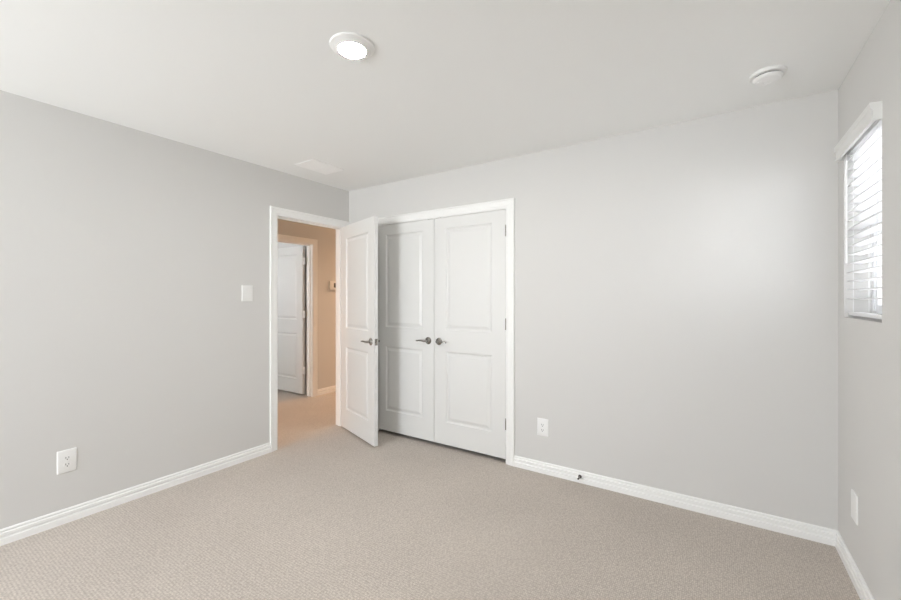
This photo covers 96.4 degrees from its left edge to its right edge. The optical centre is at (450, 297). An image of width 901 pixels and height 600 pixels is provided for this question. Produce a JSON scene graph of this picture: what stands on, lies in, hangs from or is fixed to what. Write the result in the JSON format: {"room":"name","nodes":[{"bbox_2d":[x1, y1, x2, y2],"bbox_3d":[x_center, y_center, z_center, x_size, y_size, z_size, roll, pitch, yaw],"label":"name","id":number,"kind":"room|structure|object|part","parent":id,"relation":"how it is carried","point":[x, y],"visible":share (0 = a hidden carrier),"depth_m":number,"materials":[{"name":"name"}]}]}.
{"room":"empty bedroom","nodes":[
{"label":"empty bedroom","id":0,"kind":"room"},
{"bbox_2d":[0,90,348,528],"bbox_3d":[-1.814,0.105,3.178,0.115,2.440,8.560,0,0,33],"label":"wall","id":1,"kind":"structure","parent":0,"point":[129,340],"depth_m":2.60,"materials":[{"name":"white paint"}]},
{"bbox_2d":[57,447,76,474],"bbox_3d":[-2.264,0.963,2.381,0.009,0.134,0.088,0,0,33],"label":"wall outlet","id":2,"kind":"object","parent":1,"relation":"attached to","point":[66,459],"visible":1,"depth_m":2.38,"materials":[{"name":"white plastic"}]},
{"bbox_2d":[63,462,70,466],"bbox_3d":[-2.262,0.983,2.380,0.003,0.028,0.034,0,0,33],"label":"socket","id":3,"kind":"object","parent":2,"relation":"attached to","point":[65,464],"depth_m":2.38,"materials":[{"name":"grey plastic"}]},
{"bbox_2d":[63,455,70,460],"bbox_3d":[-2.262,0.944,2.380,0.003,0.028,0.034,0,0,33],"label":"socket","id":4,"kind":"object","parent":2,"relation":"attached to","point":[65,457],"depth_m":2.38,"materials":[{"name":"grey plastic"}]},
{"bbox_2d":[0,442,270,545],"bbox_3d":[-2.787,1.283,1.581,0.016,0.084,4.504,0,0,33],"label":"baseboard","id":5,"kind":"structure","parent":1,"relation":"attached to","point":[25,529],"depth_m":2.58,"materials":[{"name":"white paint"}]},
{"bbox_2d":[242,285,252,300],"bbox_3d":[-1.660,-0.039,3.298,0.010,0.132,0.092,0,0,33],"label":"light switch","id":6,"kind":"object","parent":1,"relation":"attached to","point":[247,290],"visible":1,"depth_m":3.30,"materials":[{"name":"white plastic"}]},
{"bbox_2d":[270,206,349,451],"bbox_3d":[-1.357,0.266,3.872,0.151,2.118,0.896,0,0,33],"label":"door frame","id":7,"kind":"structure","parent":1,"relation":"attached to","point":[276,213],"depth_m":3.53,"materials":[{"name":"white paint"}]},
{"bbox_2d":[341,216,379,446],"bbox_3d":[-0.881,0.292,3.847,0.155,2.031,0.758,0,0,-38],"label":"door","id":8,"kind":"structure","parent":1,"relation":"in","point":[359,240],"depth_m":3.78,"materials":[{"name":"white paint"}]},
{"bbox_2d":[278,219,335,388],"bbox_3d":[-2.095,0.105,5.134,0.115,2.440,5.600,0,0,33],"label":"wall","id":9,"kind":"structure","parent":0,"point":[326,237],"depth_m":5.57,"materials":[{"name":"beige paint"}]},
{"bbox_2d":[278,246,304,393],"bbox_3d":[-2.296,0.298,5.668,0.811,2.010,0.035,0,0,33],"label":"door","id":10,"kind":"structure","parent":9,"relation":"in","point":[291,260],"depth_m":5.59,"materials":[{"name":"white paint"}]},
{"bbox_2d":[278,234,317,396],"bbox_3d":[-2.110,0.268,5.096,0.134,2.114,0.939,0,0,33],"label":"door frame","id":11,"kind":"structure","parent":9,"relation":"attached to","point":[312,244],"depth_m":5.41,"materials":[{"name":"white paint"}]},
{"bbox_2d":[318,385,335,395],"bbox_3d":[-2.040,1.283,5.098,0.016,0.084,5.600,0,0,33],"label":"baseboard","id":12,"kind":"structure","parent":9,"relation":"attached to","point":[330,389],"depth_m":5.59,"materials":[{"name":"white paint"}]},
{"bbox_2d":[329,281,335,289],"bbox_3d":[-1.649,-0.177,5.685,0.025,0.120,0.144,0,0,33],"label":"thermostat","id":13,"kind":"object","parent":9,"relation":"attached to","point":[332,284],"visible":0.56,"depth_m":5.65,"materials":[{"name":"white plastic"}]},
{"bbox_2d":[0,389,859,599],"bbox_3d":[-1.743,1.385,3.227,7.951,0.120,8.800,0,0,33],"label":"floor","id":14,"kind":"structure","parent":0,"point":[329,513],"depth_m":2.17,"materials":[{"name":"carpet"}]},
{"bbox_2d":[0,0,889,190],"bbox_3d":[-1.743,-1.175,3.227,7.951,0.120,8.800,0,0,33],"label":"ceiling","id":15,"kind":"structure","parent":0,"point":[445,85],"depth_m":1.94,"materials":[{"name":"white paint"}]},
{"bbox_2d":[295,159,343,174],"bbox_3d":[-1.112,-1.112,3.431,0.236,0.007,0.325,0,0,33],"label":"ceiling vent","id":16,"kind":"object","parent":15,"relation":"in","point":[314,165],"visible":1,"depth_m":3.41,"materials":[{"name":"white metal"}]},
{"bbox_2d":[329,32,373,59],"bbox_3d":[-0.435,-1.104,1.785,0.193,0.022,0.193,0,0,33],"label":"recessed light","id":17,"kind":"object","parent":15,"relation":"in","point":[348,45],"visible":1,"depth_m":1.76,"materials":[{"name":"white plastic"}]},
{"bbox_2d":[749,65,786,85],"bbox_3d":[1.574,-1.093,2.001,0.150,0.043,0.150,0,0,33],"label":"smoke detector","id":18,"kind":"object","parent":15,"relation":"attached to","point":[768,75],"visible":1,"depth_m":1.97,"materials":[{"name":"white plastic"}]},
{"bbox_2d":[349,89,837,529],"bbox_3d":[0.536,0.105,3.232,3.751,2.440,0.115,0,0,33],"label":"wall","id":19,"kind":"structure","parent":0,"point":[676,284],"depth_m":2.54,"materials":[{"name":"white paint"}]},
{"bbox_2d":[378,219,433,441],"bbox_3d":[-0.452,0.286,3.801,0.709,2.007,0.095,0,0,33],"label":"door","id":20,"kind":"structure","parent":19,"relation":"in","point":[405,250],"depth_m":3.79,"materials":[{"name":"white paint"}]},
{"bbox_2d":[378,198,514,465],"bbox_3d":[-0.121,0.268,3.654,1.566,2.114,0.133,0,0,33],"label":"door frame","id":21,"kind":"structure","parent":19,"relation":"attached to","point":[508,204],"depth_m":3.20,"materials":[{"name":"white paint"}]},
{"bbox_2d":[434,209,505,458],"bbox_3d":[0.144,0.286,3.409,0.710,2.007,0.095,0,0,33],"label":"door","id":22,"kind":"structure","parent":19,"relation":"in","point":[470,249],"depth_m":3.41,"materials":[{"name":"white paint"}]},
{"bbox_2d":[537,418,547,436],"bbox_3d":[0.697,0.980,3.052,0.088,0.134,0.009,0,0,33],"label":"wall outlet","id":23,"kind":"object","parent":19,"relation":"attached to","point":[542,424],"visible":1,"depth_m":3.05,"materials":[{"name":"white plastic"}]},
{"bbox_2d":[514,455,836,545],"bbox_3d":[0.505,1.283,3.175,3.739,0.084,0.016,0,0,33],"label":"baseboard","id":24,"kind":"structure","parent":19,"relation":"attached to","point":[820,534],"depth_m":2.52,"materials":[{"name":"white paint"}]},
{"bbox_2d":[838,0,900,599],"bbox_3d":[0.641,0.105,-0.165,0.160,2.440,5.675,0,0,33],"label":"wall","id":25,"kind":"structure","parent":0,"point":[869,349],"depth_m":1.69,"materials":[{"name":"white paint"}]},
{"bbox_2d":[851,489,857,524],"bbox_3d":[1.895,0.980,1.893,0.007,0.134,0.092,0,0,33],"label":"blank wall plate","id":26,"kind":"object","parent":25,"relation":"attached to","point":[854,498],"visible":1,"depth_m":1.88,"materials":[{"name":"white plastic"}]},
{"bbox_2d":[835,530,874,599],"bbox_3d":[0.580,1.283,-0.098,0.016,0.084,5.400,0,0,33],"label":"baseboard","id":27,"kind":"structure","parent":25,"relation":"attached to","point":[857,579],"depth_m":1.89,"materials":[{"name":"white paint"}]},
{"bbox_2d":[834,101,881,318],"bbox_3d":[1.869,-0.344,1.818,0.104,0.861,0.586,0,0,33],"label":"window blind","id":28,"kind":"object","parent":25,"relation":"attached to","point":[863,139],"visible":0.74,"depth_m":1.83,"materials":[{"name":"white plastic"}]},
{"bbox_3d":[1.982,-0.326,1.946,0.056,0.788,0.002,0,0,33],"label":"ladder cord","id":29,"kind":"part","parent":28,"relation":"part of","materials":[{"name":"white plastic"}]},
{"bbox_3d":[1.885,0.078,1.800,0.050,0.016,0.551,0,0,33],"label":"rail","id":30,"kind":"part","parent":28,"relation":"part of","materials":[{"name":"white plastic"}]},
{"bbox_3d":[1.789,-0.326,1.653,0.056,0.788,0.002,0,0,33],"label":"ladder cord","id":31,"kind":"part","parent":28,"relation":"part of","materials":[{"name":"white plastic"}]},
{"bbox_2d":[872,205,881,313],"bbox_3d":[1.959,-0.334,1.751,0.055,0.863,0.563,0,0,33],"label":"window","id":32,"kind":"structure","parent":25,"relation":"in","point":[874,273],"depth_m":1.97,"materials":[{"name":"white glass"}]},
{"bbox_3d":[1.951,-0.141,1.756,0.020,0.408,0.493,0,0,33],"label":"sash","id":33,"kind":"part","parent":32,"relation":"part of","materials":[{"name":"white plastic"}]}
]}

